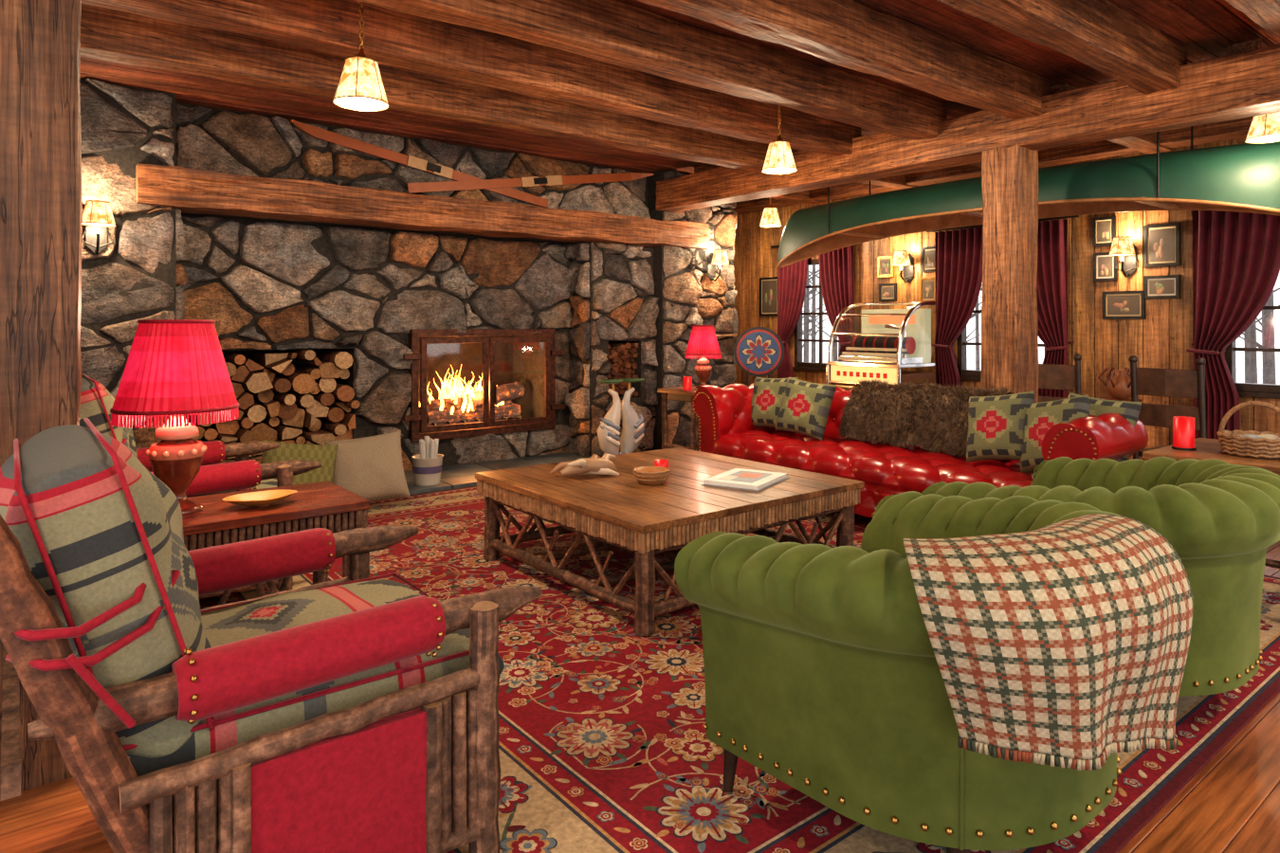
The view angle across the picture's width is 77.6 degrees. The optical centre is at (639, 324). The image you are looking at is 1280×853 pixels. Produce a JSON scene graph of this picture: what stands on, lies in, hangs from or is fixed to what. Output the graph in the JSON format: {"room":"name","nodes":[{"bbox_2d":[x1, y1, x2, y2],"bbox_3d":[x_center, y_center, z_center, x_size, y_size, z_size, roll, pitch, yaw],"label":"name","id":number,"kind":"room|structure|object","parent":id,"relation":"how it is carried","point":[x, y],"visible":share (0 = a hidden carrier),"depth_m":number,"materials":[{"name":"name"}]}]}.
{"room":"ski lodge lounge","nodes":[
{"label":"ski lodge lounge","id":0,"kind":"room"},
{"bbox_2d":[79,77,738,471],"bbox_3d":[-2.590,-0.149,7.270,8.747,3.100,1.478,0,0,-38],"label":"wall","id":1,"kind":"structure","parent":0,"point":[265,284],"depth_m":7.31,"materials":[{"name":"stone"}]},
{"bbox_2d":[81,200,116,255],"bbox_3d":[-3.656,-0.648,5.371,0.208,0.352,0.250,0,0,-38],"label":"wall sconce","id":2,"kind":"object","parent":1,"relation":"attached to","point":[98,215],"visible":0.94,"depth_m":5.35,"materials":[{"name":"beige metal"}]},
{"bbox_2d":[189,349,360,458],"bbox_3d":[-3.164,0.657,6.878,1.332,0.870,0.624,0,0,-38],"label":"firewood stack","id":3,"kind":"object","parent":1,"relation":"in","point":[314,392],"visible":0.73,"depth_m":6.80,"materials":[{"name":"brown wood"}]},
{"bbox_2d":[135,164,709,249],"bbox_3d":[-1.496,-0.995,7.460,5.500,0.300,0.412,0,0,-38],"label":"mantel beam","id":4,"kind":"structure","parent":1,"relation":"attached to","point":[190,191],"depth_m":6.74,"materials":[{"name":"brown wood"}]},
{"bbox_2d":[290,119,653,208],"bbox_3d":[-1.351,-1.394,7.519,3.712,0.471,0.162,0,0,-38],"label":"skis","id":5,"kind":"object","parent":1,"relation":"attached to","point":[464,181],"visible":1,"depth_m":7.34,"materials":[{"name":"brown wood"}]},
{"bbox_2d":[419,365,524,426],"bbox_3d":[-1.775,0.750,8.242,1.220,0.680,0.464,0,0,-38],"label":"fire","id":6,"kind":"object","parent":1,"relation":"in","point":[458,404],"visible":0.89,"depth_m":8.09,"materials":[{"name":"orange"}]},
{"bbox_2d":[403,329,565,442],"bbox_3d":[-1.513,0.575,7.910,1.750,1.050,0.160,0,0,-38],"label":"doors","id":7,"kind":"structure","parent":1,"relation":"in","point":[488,425],"depth_m":7.85,"materials":[{"name":"metal"}]},
{"bbox_2d":[607,342,638,397],"bbox_3d":[-0.325,0.496,8.793,0.448,0.593,0.456,0,0,-38],"label":"stack","id":8,"kind":"object","parent":1,"relation":"in","point":[620,355],"visible":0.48,"depth_m":8.70,"materials":[{"name":"brown wood"}]},
{"bbox_2d":[707,249,729,281],"bbox_3d":[0.888,-0.658,8.960,0.208,0.352,0.250,0,0,-38],"label":"wall sconce","id":9,"kind":"object","parent":1,"relation":"attached to","point":[720,257],"visible":1,"depth_m":8.94,"materials":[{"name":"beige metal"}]},
{"bbox_2d":[0,487,1279,852],"bbox_3d":[0.448,1.430,4.208,9.917,0.060,10.046,0,0,-38],"label":"floor","id":10,"kind":"structure","parent":0,"point":[1232,805],"depth_m":2.29,"materials":[{"name":"brown wood"}]},
{"bbox_2d":[0,0,82,797],"bbox_3d":[-2.087,-0.145,2.442,0.608,3.090,0.398,0,0,-38],"label":"timber post","id":11,"kind":"object","parent":10,"relation":"on","point":[41,198],"visible":0.53,"depth_m":2.41,"materials":[{"name":"brown wood"}]},
{"bbox_2d":[182,480,369,605],"bbox_3d":[-1.605,1.060,3.186,0.870,0.680,0.528,0,0,-38],"label":"side table","id":12,"kind":"object","parent":10,"relation":"on","point":[329,505],"visible":0.35,"depth_m":3.12,"materials":[{"name":"brown wood"}]},
{"bbox_2d":[109,319,239,515],"bbox_3d":[-1.777,0.351,3.057,0.430,0.737,0.430,0,0,-38],"label":"table lamp","id":13,"kind":"object","parent":12,"relation":"on","point":[174,369],"visible":0.98,"depth_m":2.95,"materials":[{"name":"red fabric"}]},
{"bbox_2d":[222,490,297,507],"bbox_3d":[-1.502,0.701,3.160,0.276,0.039,0.190,0,0,-38],"label":"dish","id":14,"kind":"object","parent":12,"relation":"on","point":[260,499],"visible":1,"depth_m":3.19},
{"bbox_2d":[403,448,696,494],"bbox_3d":[-2.125,1.383,6.885,6.988,0.035,0.880,0,0,-38],"label":"hearth","id":15,"kind":"object","parent":10,"relation":"on","point":[459,476],"visible":0.09,"depth_m":7.47,"materials":[{"name":"stone"}]},
{"bbox_2d":[411,436,443,486],"bbox_3d":[-1.819,1.163,6.821,0.274,0.404,0.274,0,0,-38],"label":"bucket","id":16,"kind":"object","parent":15,"relation":"on","point":[427,466],"visible":1,"depth_m":6.75,"materials":[{"name":"ceramic"}]},
{"bbox_2d":[596,378,644,455],"bbox_3d":[-0.201,0.955,7.870,0.537,0.820,0.320,0,0,-38],"label":"stand","id":17,"kind":"object","parent":15,"relation":"on","point":[608,430],"visible":0.86,"depth_m":7.83,"materials":[{"name":"ceramic"}]},
{"bbox_2d":[205,486,1279,852],"bbox_3d":[0.243,1.391,4.710,4.660,0.017,5.350,0,0,-38],"label":"rug","id":18,"kind":"object","parent":10,"relation":"on","point":[604,747],"visible":0.21,"depth_m":2.74,"materials":[{"name":"carpet"}]},
{"bbox_2d":[79,373,154,475],"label":"pillow","id":19,"kind":"object","parent":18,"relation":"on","point":[97,402],"depth_m":3.62,"materials":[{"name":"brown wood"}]},
{"bbox_2d":[185,440,321,590],"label":"armchair","id":20,"kind":"object","parent":18,"relation":"on","point":[242,472],"depth_m":3.97,"materials":[{"name":"brown wood"}]},
{"bbox_2d":[0,418,542,852],"bbox_3d":[-1.034,0.807,2.115,1.272,1.144,1.009,0,0,-38],"label":"armchair","id":21,"kind":"object","parent":18,"relation":"on","point":[357,712],"visible":1,"depth_m":1.72,"materials":[{"name":"fabric"}]},
{"bbox_2d":[262,439,338,485],"bbox_3d":[-2.459,1.100,5.727,0.577,0.541,0.308,0,0,-28],"label":"pillow","id":22,"kind":"object","parent":18,"relation":"on","point":[326,454],"visible":0.4,"depth_m":5.72,"materials":[{"name":"fabric"}]},
{"bbox_2d":[324,430,410,501],"bbox_3d":[-2.067,1.100,6.038,0.607,0.534,0.332,0,0,-22],"label":"pillow","id":23,"kind":"object","parent":18,"relation":"on","point":[371,467],"visible":0.83,"depth_m":5.96,"materials":[{"name":"fabric"}]},
{"bbox_2d":[475,447,864,636],"bbox_3d":[0.139,1.129,4.576,1.588,0.500,1.590,0,0,-38],"label":"coffee table","id":24,"kind":"object","parent":18,"relation":"on","point":[620,511],"visible":0.8,"depth_m":4.13,"materials":[{"name":"brown wood"}]},
{"bbox_2d":[550,453,619,476],"bbox_3d":[-0.303,0.815,4.587,0.386,0.119,0.185,0,0,-26],"label":"driftwood","id":25,"kind":"object","parent":24,"relation":"on","point":[594,465],"visible":1,"depth_m":4.55,"materials":[{"name":"beige wood"}]},
{"bbox_2d":[632,466,670,485],"bbox_3d":[0.062,0.841,4.407,0.208,0.075,0.208,0,0,-38],"label":"wooden bowl","id":26,"kind":"object","parent":24,"relation":"on","point":[644,475],"visible":1,"depth_m":4.34,"materials":[{"name":"wood"}]},
{"bbox_2d":[654,459,668,468],"bbox_3d":[0.126,0.843,4.713,0.084,0.072,0.084,0,0,-38],"label":"votive candle","id":27,"kind":"object","parent":24,"relation":"on","point":[657,463],"visible":0.62,"depth_m":4.68,"materials":[{"name":"wax"}]},
{"bbox_2d":[700,468,789,492],"bbox_3d":[0.593,0.864,4.444,0.340,0.030,0.440,0,0,32],"label":"open picture book","id":28,"kind":"object","parent":24,"relation":"on","point":[748,480],"visible":1,"depth_m":4.36,"materials":[{"name":"white paper"}]},
{"bbox_2d":[657,385,699,451],"bbox_3d":[0.526,0.989,7.385,0.540,0.778,0.500,0,0,-38],"label":"end table","id":29,"kind":"object","parent":18,"relation":"on","point":[667,393],"visible":0.33,"depth_m":7.31,"materials":[{"name":"brown wood"}]},
{"bbox_2d":[682,376,692,390],"bbox_3d":[0.431,0.539,7.247,0.080,0.122,0.079,0,0,-38],"label":"pillar candle","id":30,"kind":"object","parent":29,"relation":"on","point":[686,380],"visible":1,"depth_m":7.21,"materials":[{"name":"red wax"}]},
{"bbox_2d":[684,325,721,388],"bbox_3d":[0.593,0.305,7.477,0.344,0.590,0.344,0,0,-38],"label":"table lamp","id":31,"kind":"object","parent":29,"relation":"on","point":[703,341],"visible":0.98,"depth_m":7.38,"materials":[{"name":"red fabric"}]},
{"bbox_2d":[674,491,1121,852],"bbox_3d":[0.873,0.949,2.282,1.204,0.862,1.060,0,0,-38],"label":"barrel armchair","id":32,"kind":"object","parent":18,"relation":"on","point":[822,673],"visible":0.54,"depth_m":1.97,"materials":[{"name":"green fabric"}]},
{"bbox_2d":[903,513,1193,770],"bbox_3d":[0.912,0.751,1.902,0.676,0.532,0.511,0,0,-38],"label":"plaid blanket","id":33,"kind":"object","parent":32,"relation":"on","point":[1067,642],"visible":1,"depth_m":1.73,"materials":[{"name":"fabric"}]},
{"bbox_2d":[692,383,1148,517],"bbox_3d":[1.779,0.943,5.687,1.000,0.871,3.162,0,0,-38],"label":"sofa","id":34,"kind":"object","parent":18,"relation":"on","point":[726,427],"visible":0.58,"depth_m":5.37,"materials":[{"name":"red leather"}]},
{"bbox_2d":[751,377,797,427],"bbox_3d":[1.095,0.650,6.599,0.236,0.440,0.462,0,0,-38],"label":"throw pillow","id":35,"kind":"object","parent":34,"relation":"on","point":[768,393],"visible":0.77,"depth_m":6.54,"materials":[{"name":"fabric"}]},
{"bbox_2d":[775,377,836,440],"bbox_3d":[1.281,0.650,6.185,0.244,0.457,0.468,0,0,-38],"label":"throw pillow","id":36,"kind":"object","parent":34,"relation":"on","point":[805,407],"visible":1,"depth_m":6.09,"materials":[{"name":"fabric"}]},
{"bbox_2d":[837,378,1014,457],"bbox_3d":[2.060,0.664,5.778,0.476,0.509,1.289,0,0,-38],"label":"fur throw","id":37,"kind":"object","parent":34,"relation":"on","point":[930,417],"visible":0.84,"depth_m":5.74,"materials":[{"name":"brown fur"}]},
{"bbox_2d":[966,390,1034,462],"bbox_3d":[2.262,0.650,5.010,0.246,0.481,0.488,0,0,-38],"label":"throw pillow","id":38,"kind":"object","parent":34,"relation":"on","point":[996,424],"visible":0.94,"depth_m":4.94,"materials":[{"name":"fabric"}]},
{"bbox_2d":[1020,394,1089,473],"bbox_3d":[2.446,0.655,4.710,0.236,0.503,0.516,0,0,-26],"label":"throw pillow","id":39,"kind":"object","parent":34,"relation":"on","point":[1040,417],"visible":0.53,"depth_m":4.70,"materials":[{"name":"fabric"}]},
{"bbox_2d":[1067,392,1141,462],"bbox_3d":[2.687,0.640,4.696,0.234,0.438,0.460,0,0,-26],"label":"throw pillow","id":40,"kind":"object","parent":34,"relation":"on","point":[1130,411],"visible":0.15,"depth_m":4.57,"materials":[{"name":"fabric"}]},
{"bbox_2d":[921,457,1279,696],"bbox_3d":[1.838,0.949,3.045,1.204,0.862,1.060,0,0,-38],"label":"barrel armchair","id":41,"kind":"object","parent":18,"relation":"on","point":[1221,519],"visible":0.45,"depth_m":2.62,"materials":[{"name":"green fabric"}]},
{"bbox_2d":[1142,438,1279,568],"bbox_3d":[3.118,1.019,4.119,0.840,0.718,0.640,0,0,-38],"label":"end table","id":42,"kind":"object","parent":18,"relation":"on","point":[1206,448],"visible":0.12,"depth_m":4.00,"materials":[{"name":"brown wood"}]},
{"bbox_2d":[1171,416,1196,451],"bbox_3d":[2.872,0.575,4.205,0.110,0.170,0.108,0,0,-38],"label":"pillar candle","id":43,"kind":"object","parent":42,"relation":"on","point":[1183,427],"visible":1,"depth_m":4.17,"materials":[{"name":"red wax"}]},
{"bbox_2d":[1216,401,1279,458],"bbox_3d":[3.113,0.524,4.013,0.340,0.272,0.340,0,0,-38],"label":"wicker basket","id":44,"kind":"object","parent":42,"relation":"on","point":[1251,444],"visible":1,"depth_m":3.97,"materials":[{"name":"brown wicker"}]},
{"bbox_2d":[733,327,784,386],"bbox_3d":[1.337,0.717,8.746,0.558,1.373,0.476,0,0,-1],"label":"chair","id":45,"kind":"object","parent":10,"relation":"on","point":[758,351],"visible":0.66,"depth_m":8.92,"materials":[{"name":"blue fabric"}]},
{"bbox_2d":[825,300,935,390],"bbox_3d":[2.536,0.579,8.400,0.673,1.643,0.920,0,0,-38],"label":"jukebox","id":46,"kind":"object","parent":10,"relation":"on","point":[890,339],"visible":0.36,"depth_m":8.29,"materials":[{"name":"silver metal"}]},
{"bbox_2d":[980,144,1038,402],"bbox_3d":[2.665,0.070,5.744,0.316,2.660,0.290,0,0,-38],"label":"timber post","id":47,"kind":"object","parent":10,"relation":"on","point":[1009,175],"visible":0.66,"depth_m":5.64,"materials":[{"name":"brown wood"}]},
{"bbox_2d":[1038,353,1081,402],"bbox_3d":[3.422,0.815,6.523,0.523,1.170,0.500,0,0,-44],"label":"chair","id":48,"kind":"object","parent":10,"relation":"on","point":[1051,376],"visible":0.27,"depth_m":6.29,"materials":[{"name":"brown wood"}]},
{"bbox_2d":[1097,367,1142,402],"bbox_3d":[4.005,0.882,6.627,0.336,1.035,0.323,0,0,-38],"label":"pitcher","id":49,"kind":"object","parent":10,"relation":"on","point":[1118,386],"visible":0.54,"depth_m":6.57,"materials":[{"name":"brown ceramic"}]},
{"bbox_2d":[1128,355,1206,459],"bbox_3d":[3.965,0.815,5.836,0.523,1.170,0.500,0,0,-33],"label":"chair","id":50,"kind":"object","parent":10,"relation":"on","point":[1144,381],"visible":0.58,"depth_m":5.69,"materials":[{"name":"brown wood"}]},
{"bbox_2d":[79,0,1279,174],"bbox_3d":[0.439,-1.730,4.220,9.920,0.080,10.078,0,0,-38],"label":"ceiling","id":51,"kind":"structure","parent":0,"point":[1203,27],"depth_m":5.46,"materials":[{"name":"brown wood"}]},
{"bbox_2d":[332,1,389,111],"bbox_3d":[-1.327,-1.367,3.794,0.258,0.645,0.258,0,0,-38],"label":"pendant lamp","id":52,"kind":"object","parent":51,"relation":"hanging from","point":[360,87],"visible":0.98,"depth_m":3.73,"materials":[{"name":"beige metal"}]},
{"bbox_2d":[79,3,768,172],"bbox_3d":[-1.680,-1.555,5.127,7.520,0.287,0.211,0,0,-38],"label":"ceiling beam","id":53,"kind":"structure","parent":51,"relation":"attached to","point":[106,34],"depth_m":5.10,"materials":[{"name":"brown wood"}]},
{"bbox_2d":[81,0,861,156],"bbox_3d":[-1.147,-1.555,4.453,7.520,0.290,0.210,0,0,-38],"label":"ceiling beam","id":54,"kind":"structure","parent":51,"relation":"attached to","point":[392,38],"depth_m":4.60,"materials":[{"name":"brown wood"}]},
{"bbox_2d":[355,0,946,139],"bbox_3d":[-0.663,-1.555,3.841,7.520,0.290,0.211,0,0,-38],"label":"ceiling beam","id":55,"kind":"structure","parent":51,"relation":"attached to","point":[612,31],"depth_m":4.50,"materials":[{"name":"brown wood"}]},
{"bbox_2d":[694,165,825,203],"bbox_3d":[1.425,-1.584,9.167,2.000,0.230,0.199,0,0,-38],"label":"joist","id":56,"kind":"object","parent":51,"relation":"attached to","point":[800,196],"depth_m":9.41,"materials":[{"name":"brown wood"}]},
{"bbox_2d":[759,198,781,227],"bbox_3d":[1.510,-1.413,9.221,0.258,0.555,0.258,0,0,-38],"label":"pendant lamp","id":57,"kind":"object","parent":51,"relation":"hanging from","point":[770,218],"visible":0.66,"depth_m":9.15,"materials":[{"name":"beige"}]},
{"bbox_2d":[761,106,797,174],"bbox_3d":[1.017,-1.403,5.811,0.258,0.575,0.258,0,0,-38],"label":"pendant lamp","id":58,"kind":"object","parent":51,"relation":"hanging from","point":[779,159],"visible":0.9,"depth_m":5.74,"materials":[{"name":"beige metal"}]},
{"bbox_2d":[637,0,1049,119],"bbox_3d":[-0.186,-1.555,3.237,7.520,0.291,0.211,0,0,-38],"label":"ceiling beam","id":59,"kind":"structure","parent":51,"relation":"attached to","point":[850,34],"depth_m":4.33,"materials":[{"name":"brown wood"}]},
{"bbox_2d":[791,148,919,189],"bbox_3d":[2.231,-1.585,8.146,2.000,0.223,0.197,0,0,-38],"label":"joist","id":60,"kind":"object","parent":51,"relation":"attached to","point":[898,182],"depth_m":8.42,"materials":[{"name":"brown wood"}]},
{"bbox_2d":[656,43,1279,212],"bbox_3d":[2.991,-1.395,5.344,0.340,0.331,8.680,0,0,-38],"label":"beam","id":61,"kind":"structure","parent":51,"relation":"attached to","point":[1244,84],"depth_m":5.46,"materials":[{"name":"brown wood"}]},
{"bbox_2d":[969,162,981,167],"bbox_3d":[2.975,-1.584,7.205,2.000,0.232,0.195,0,0,-38],"label":"joist","id":62,"kind":"object","parent":51,"relation":"attached to","point":[975,164],"depth_m":7.37,"materials":[{"name":"brown wood"}]},
{"bbox_2d":[776,126,1279,268],"bbox_3d":[2.995,-1.151,6.889,0.904,1.077,4.777,0,0,-38],"label":"canoe","id":63,"kind":"object","parent":51,"relation":"hanging from","point":[1245,177],"visible":0.91,"depth_m":6.02,"materials":[{"name":"green wood"}]},
{"bbox_2d":[936,0,1187,94],"bbox_3d":[0.322,-1.555,2.593,7.520,0.288,0.209,0,0,-38],"label":"ceiling beam","id":64,"kind":"structure","parent":51,"relation":"attached to","point":[1101,35],"depth_m":4.12,"materials":[{"name":"brown wood"}]},
{"bbox_2d":[1048,83,1172,154],"bbox_3d":[3.717,-1.584,6.265,2.000,0.226,0.201,0,0,-38],"label":"joist","id":65,"kind":"object","parent":51,"relation":"attached to","point":[1146,143],"depth_m":6.49,"materials":[{"name":"brown wood"}]},
{"bbox_2d":[1225,37,1267,55],"bbox_3d":[4.401,-1.586,5.399,2.000,0.223,0.198,0,0,-38],"label":"joist","id":66,"kind":"object","parent":51,"relation":"attached to","point":[1252,45],"depth_m":4.77,"materials":[{"name":"brown wood"}]},
{"bbox_2d":[1225,0,1279,37],"bbox_3d":[0.805,-1.555,1.982,7.520,0.290,0.209,0,0,-38],"label":"ceiling beam","id":67,"kind":"structure","parent":51,"relation":"attached to","point":[1266,13],"depth_m":3.62,"materials":[{"name":"brown wood"}]},
{"bbox_2d":[1244,111,1279,144],"bbox_3d":[3.904,-1.417,4.931,0.258,0.545,0.258,0,0,-38],"label":"pendant lamp","id":68,"kind":"object","parent":51,"relation":"hanging from","point":[1263,128],"visible":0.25,"depth_m":4.89,"materials":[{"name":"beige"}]},
{"bbox_2d":[733,116,1252,214],"bbox_3d":[4.159,-1.595,7.063,0.299,0.210,9.930,0,0,-38],"label":"beam","id":69,"kind":"structure","parent":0,"point":[1234,129],"depth_m":7.30,"materials":[{"name":"brown wood"}]},
{"bbox_2d":[733,138,1279,461],"bbox_3d":[4.293,-0.145,7.246,0.120,3.090,10.044,0,0,-38],"label":"wall","id":70,"kind":"structure","parent":0,"point":[1161,340],"depth_m":7.34,"materials":[{"name":"brown wood"}]},
{"bbox_2d":[759,276,778,315],"bbox_3d":[1.696,-0.360,10.412,0.028,0.500,0.340,0,0,-38],"label":"picture frame","id":71,"kind":"object","parent":70,"relation":"attached to","point":[768,286],"visible":0.88,"depth_m":10.42,"materials":[{"name":"black wood"}]},
{"bbox_2d":[792,258,840,372],"bbox_3d":[2.214,-0.110,9.821,0.150,1.380,0.870,0,0,-38],"label":"window","id":72,"kind":"structure","parent":70,"relation":"in","point":[799,365],"depth_m":9.91,"materials":[{"name":"brown wood"}]},
{"bbox_2d":[877,256,894,277],"bbox_3d":[2.786,-0.650,9.031,0.028,0.240,0.200,0,0,-38],"label":"picture frame","id":73,"kind":"object","parent":70,"relation":"attached to","point":[885,269],"visible":0.98,"depth_m":9.03,"materials":[{"name":"gold metal"}]},
{"bbox_2d":[878,283,896,301],"bbox_3d":[2.805,-0.360,9.007,0.028,0.200,0.220,0,0,-38],"label":"picture frame","id":74,"kind":"object","parent":70,"relation":"attached to","point":[887,292],"visible":1,"depth_m":9.00,"materials":[{"name":"black wood"}]},
{"bbox_2d":[891,250,914,283],"bbox_3d":[2.874,-0.628,8.730,0.250,0.352,0.208,0,0,-38],"label":"wall sconce","id":75,"kind":"object","parent":70,"relation":"attached to","point":[901,258],"depth_m":8.71,"materials":[{"name":"beige fabric"}]},
{"bbox_2d":[919,276,935,302],"bbox_3d":[3.121,-0.370,8.607,0.028,0.270,0.200,0,0,-38],"label":"picture frame","id":76,"kind":"object","parent":70,"relation":"attached to","point":[927,285],"visible":0.95,"depth_m":8.61,"materials":[{"name":"gold metal"}]},
{"bbox_2d":[921,246,935,272],"bbox_3d":[3.134,-0.700,8.591,0.028,0.270,0.200,0,0,-38],"label":"picture frame","id":77,"kind":"object","parent":70,"relation":"attached to","point":[928,254],"visible":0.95,"depth_m":8.60,"materials":[{"name":"black wood"}]},
{"bbox_2d":[957,310,1045,381],"bbox_3d":[3.646,-0.110,8.009,0.150,1.380,1.050,0,0,-38],"label":"window","id":78,"kind":"structure","parent":70,"relation":"in","point":[967,374],"depth_m":8.33,"materials":[{"name":"brown wood"}]},
{"bbox_2d":[926,215,1078,232],"bbox_3d":[3.586,-1.000,7.961,0.104,0.028,1.550,0,0,-38],"label":"curtain rod","id":79,"kind":"object","parent":70,"relation":"attached to","point":[1072,216],"visible":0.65,"depth_m":8.06,"materials":[{"name":"black metal"}]},
{"bbox_2d":[931,227,982,388],"bbox_3d":[3.304,-0.015,8.255,0.147,1.930,0.585,0,0,-38],"label":"curtain","id":80,"kind":"object","parent":79,"relation":"hanging from","point":[959,253],"visible":0.83,"depth_m":8.29,"materials":[{"name":"red fabric"}]},
{"bbox_2d":[1036,219,1073,398],"bbox_3d":[3.807,-0.015,7.619,0.147,1.930,0.585,0,0,-38],"label":"curtain","id":81,"kind":"object","parent":79,"relation":"hanging from","point":[1051,278],"visible":0.54,"depth_m":7.50,"materials":[{"name":"red fabric"}]},
{"bbox_2d":[1092,216,1115,246],"bbox_3d":[4.212,-0.840,7.226,0.028,0.260,0.190,0,0,-38],"label":"picture frame","id":82,"kind":"object","parent":70,"relation":"attached to","point":[1104,228],"visible":0.95,"depth_m":7.22,"materials":[{"name":"black wood"}]},
{"bbox_2d":[1093,252,1117,281],"bbox_3d":[4.218,-0.520,7.218,0.028,0.260,0.200,0,0,-38],"label":"picture frame","id":83,"kind":"object","parent":70,"relation":"attached to","point":[1104,265],"visible":0.97,"depth_m":7.21,"materials":[{"name":"black wood"}]},
{"bbox_2d":[1108,236,1138,277],"bbox_3d":[4.243,-0.588,6.996,0.250,0.352,0.208,0,0,-38],"label":"wall sconce","id":84,"kind":"object","parent":70,"relation":"attached to","point":[1123,246],"depth_m":6.98,"materials":[{"name":"beige fabric"}]},
{"bbox_2d":[1102,290,1145,319],"bbox_3d":[4.311,-0.170,7.100,0.028,0.250,0.340,0,0,-38],"label":"picture frame","id":85,"kind":"object","parent":70,"relation":"attached to","point":[1116,304],"visible":1,"depth_m":7.09,"materials":[{"name":"black wood"}]},
{"bbox_2d":[1143,222,1180,267],"bbox_3d":[4.497,-0.680,6.865,0.028,0.360,0.270,0,0,-38],"label":"picture frame","id":86,"kind":"object","parent":70,"relation":"attached to","point":[1161,243],"visible":1,"depth_m":6.86,"materials":[{"name":"black wood"}]},
{"bbox_2d":[1143,274,1180,299],"bbox_3d":[4.497,-0.320,6.865,0.028,0.200,0.270,0,0,-38],"label":"picture frame","id":87,"kind":"object","parent":70,"relation":"attached to","point":[1164,286],"visible":1,"depth_m":6.85,"materials":[{"name":"black wood"}]},
{"bbox_2d":[1225,306,1279,399],"bbox_3d":[5.165,-0.110,6.086,0.150,1.380,1.250,0,0,-38],"label":"window","id":88,"kind":"structure","parent":70,"relation":"in","point":[1249,390],"depth_m":6.38,"materials":[{"name":"brown wood"}]},
{"bbox_3d":[2.154,-1.000,9.774,0.104,0.028,1.370,0,0,-38],"label":"curtain rod","id":89,"kind":"object","parent":70,"relation":"attached to","visible":0},
{"bbox_2d":[776,247,807,378],"bbox_3d":[1.908,-0.015,10.023,0.148,1.930,0.521,0,0,-38],"label":"curtain","id":90,"kind":"object","parent":89,"relation":"hanging from","point":[792,280],"visible":0.58,"depth_m":10.04,"materials":[{"name":"red fabric"}]},
{"bbox_2d":[818,245,854,365],"bbox_3d":[2.340,-0.015,9.477,0.148,1.930,0.521,0,0,-38],"label":"curtain","id":91,"kind":"object","parent":89,"relation":"hanging from","point":[836,267],"visible":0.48,"depth_m":9.42,"materials":[{"name":"red fabric"}]},
{"bbox_3d":[5.104,-1.000,6.038,0.104,0.028,1.750,0,0,-38],"label":"curtain rod","id":92,"kind":"object","parent":70,"relation":"attached to","visible":0},
{"bbox_2d":[1186,210,1279,439],"bbox_3d":[4.783,-0.015,6.383,0.147,1.930,0.657,0,0,-38],"label":"curtain","id":93,"kind":"object","parent":92,"relation":"hanging from","point":[1236,255],"visible":0.75,"depth_m":6.44,"materials":[{"name":"red fabric"}]},
{"label":"outside","id":94,"kind":"structure","parent":0,"visible":0},
{"bbox_2d":[966,358,1279,384],"bbox_3d":[15.735,1.850,18.799,32.000,0.100,34.000,0,0,-38],"label":"ground","id":95,"kind":"structure","parent":94,"point":[970,362],"depth_m":29.94,"materials":[{"name":"white snow"}]},
{"bbox_2d":[802,265,1279,384],"bbox_3d":[9.466,-2.892,20.414,22.261,9.401,34.475,0,0,-38],"label":"bare trees","id":96,"kind":"object","parent":95,"relation":"on","point":[1268,316],"visible":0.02,"depth_m":19.14,"materials":[{"name":"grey plant"}]}
]}

